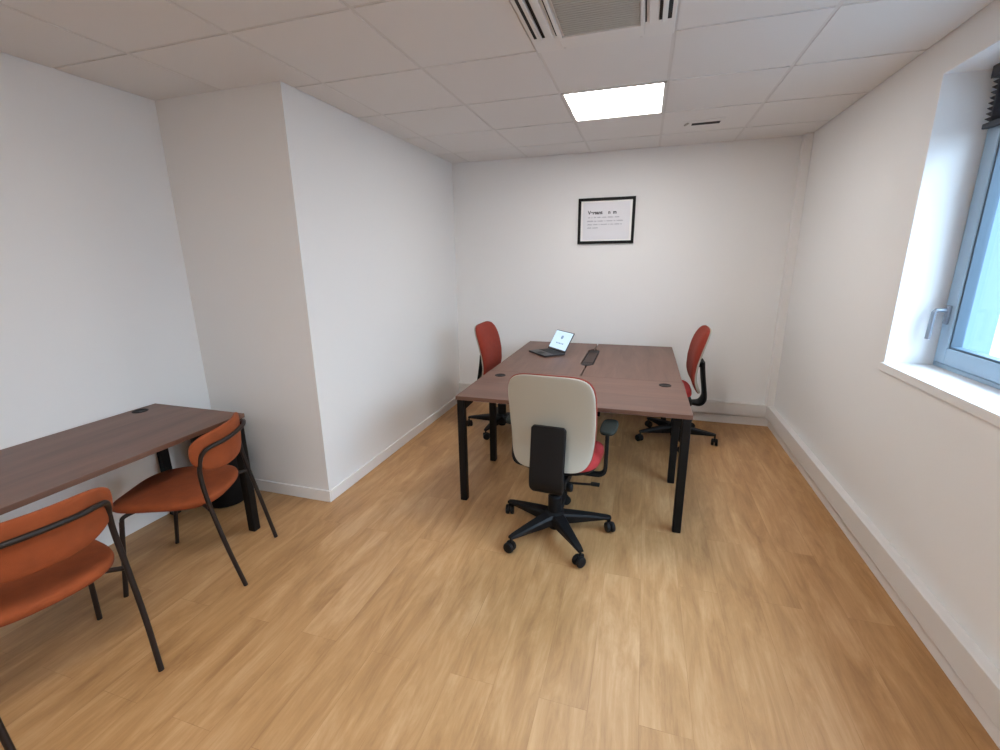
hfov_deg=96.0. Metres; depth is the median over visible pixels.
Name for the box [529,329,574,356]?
laptop
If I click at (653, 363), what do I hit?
desk
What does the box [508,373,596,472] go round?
backrest
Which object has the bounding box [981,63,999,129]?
window blind
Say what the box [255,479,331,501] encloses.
baseboard
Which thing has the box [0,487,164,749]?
upholstered chair
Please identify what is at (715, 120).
ceiling vent
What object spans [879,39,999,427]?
window
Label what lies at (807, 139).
trim
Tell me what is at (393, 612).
floor
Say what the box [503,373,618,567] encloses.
chair
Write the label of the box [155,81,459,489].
wall
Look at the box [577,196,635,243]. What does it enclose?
framed poster
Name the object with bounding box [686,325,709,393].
backrest
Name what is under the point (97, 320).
wall
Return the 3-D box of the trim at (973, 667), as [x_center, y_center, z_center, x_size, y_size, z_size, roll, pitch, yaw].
[1.355,1.300,0.596,0.050,0.120,7.942,4,15,17]
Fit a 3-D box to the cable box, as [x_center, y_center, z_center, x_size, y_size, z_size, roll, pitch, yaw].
[0.792,-0.142,3.927,0.089,0.028,0.642,4,15,17]
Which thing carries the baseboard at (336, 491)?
attached to the wall at (317, 241)
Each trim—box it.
[459,382,766,416]
[765,133,813,406]
[765,406,999,730]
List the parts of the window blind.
rail, ladder cord, head rail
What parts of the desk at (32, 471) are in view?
leg, leg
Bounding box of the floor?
[0,401,999,749]
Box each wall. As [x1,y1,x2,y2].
[0,52,210,545]
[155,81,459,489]
[452,136,801,417]
[774,0,999,671]
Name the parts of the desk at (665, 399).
leg, leg, leg, leg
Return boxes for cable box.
[581,350,598,367]
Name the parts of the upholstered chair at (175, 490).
leg, seat, leg, seat frame, backrest, rail, leg, leg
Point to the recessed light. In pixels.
(648, 98)
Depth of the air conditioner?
1.80 m
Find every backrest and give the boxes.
[475,321,501,374]
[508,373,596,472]
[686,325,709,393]
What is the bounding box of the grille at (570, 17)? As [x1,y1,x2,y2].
[551,0,639,35]
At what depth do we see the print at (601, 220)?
4.27 m
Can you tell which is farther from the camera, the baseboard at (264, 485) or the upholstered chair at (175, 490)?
the baseboard at (264, 485)
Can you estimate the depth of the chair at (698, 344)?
3.83 m
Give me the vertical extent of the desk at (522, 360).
0.740 m
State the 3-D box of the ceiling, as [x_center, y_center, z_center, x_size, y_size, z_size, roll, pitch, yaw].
[-0.602,-1.171,0.575,4.085,0.120,7.942,4,15,17]
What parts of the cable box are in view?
lid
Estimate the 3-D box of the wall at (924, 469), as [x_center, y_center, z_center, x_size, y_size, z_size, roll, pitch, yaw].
[1.561,0.190,0.237,0.414,2.640,7.942,4,15,17]
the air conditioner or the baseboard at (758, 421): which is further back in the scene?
the baseboard at (758, 421)
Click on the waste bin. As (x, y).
(233, 495)
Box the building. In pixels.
[989,316,999,357]
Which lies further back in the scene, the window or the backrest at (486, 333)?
the backrest at (486, 333)
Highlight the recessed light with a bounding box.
[561,80,667,121]
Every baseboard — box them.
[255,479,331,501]
[329,398,456,500]
[476,401,767,425]
[768,422,999,748]
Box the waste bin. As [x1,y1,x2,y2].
[190,433,243,507]
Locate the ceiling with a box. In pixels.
[0,0,993,163]
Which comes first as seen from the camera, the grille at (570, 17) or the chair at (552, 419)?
the grille at (570, 17)
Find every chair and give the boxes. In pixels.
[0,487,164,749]
[113,412,277,597]
[467,321,509,439]
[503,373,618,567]
[635,325,717,452]
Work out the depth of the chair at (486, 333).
4.17 m
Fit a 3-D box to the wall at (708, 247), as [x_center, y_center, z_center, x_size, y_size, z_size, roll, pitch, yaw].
[1.256,-0.894,4.432,3.575,2.640,0.150,4,15,17]
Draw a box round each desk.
[0,403,259,531]
[455,370,692,532]
[492,341,596,375]
[582,344,681,419]
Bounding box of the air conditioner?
[511,0,677,52]
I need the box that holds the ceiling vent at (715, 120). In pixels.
[682,117,725,126]
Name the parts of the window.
handle, sill, frame, sash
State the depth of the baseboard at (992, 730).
1.98 m
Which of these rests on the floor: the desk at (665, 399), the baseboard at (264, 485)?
the desk at (665, 399)
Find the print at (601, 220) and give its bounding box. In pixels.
[582,201,630,239]
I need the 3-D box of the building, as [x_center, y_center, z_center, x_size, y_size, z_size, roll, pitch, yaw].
[13.203,0.004,10.116,6.120,4.140,21.120,4,15,17]
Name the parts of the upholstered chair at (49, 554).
leg, rail, backrest, seat, leg, seat frame, leg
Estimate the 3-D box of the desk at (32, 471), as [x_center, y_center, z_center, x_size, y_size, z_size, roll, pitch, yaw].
[-2.007,0.724,2.135,0.700,0.744,1.400,4,15,17]
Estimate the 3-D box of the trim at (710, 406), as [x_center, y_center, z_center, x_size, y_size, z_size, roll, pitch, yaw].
[1.020,0.239,4.701,3.111,0.120,0.045,4,15,17]

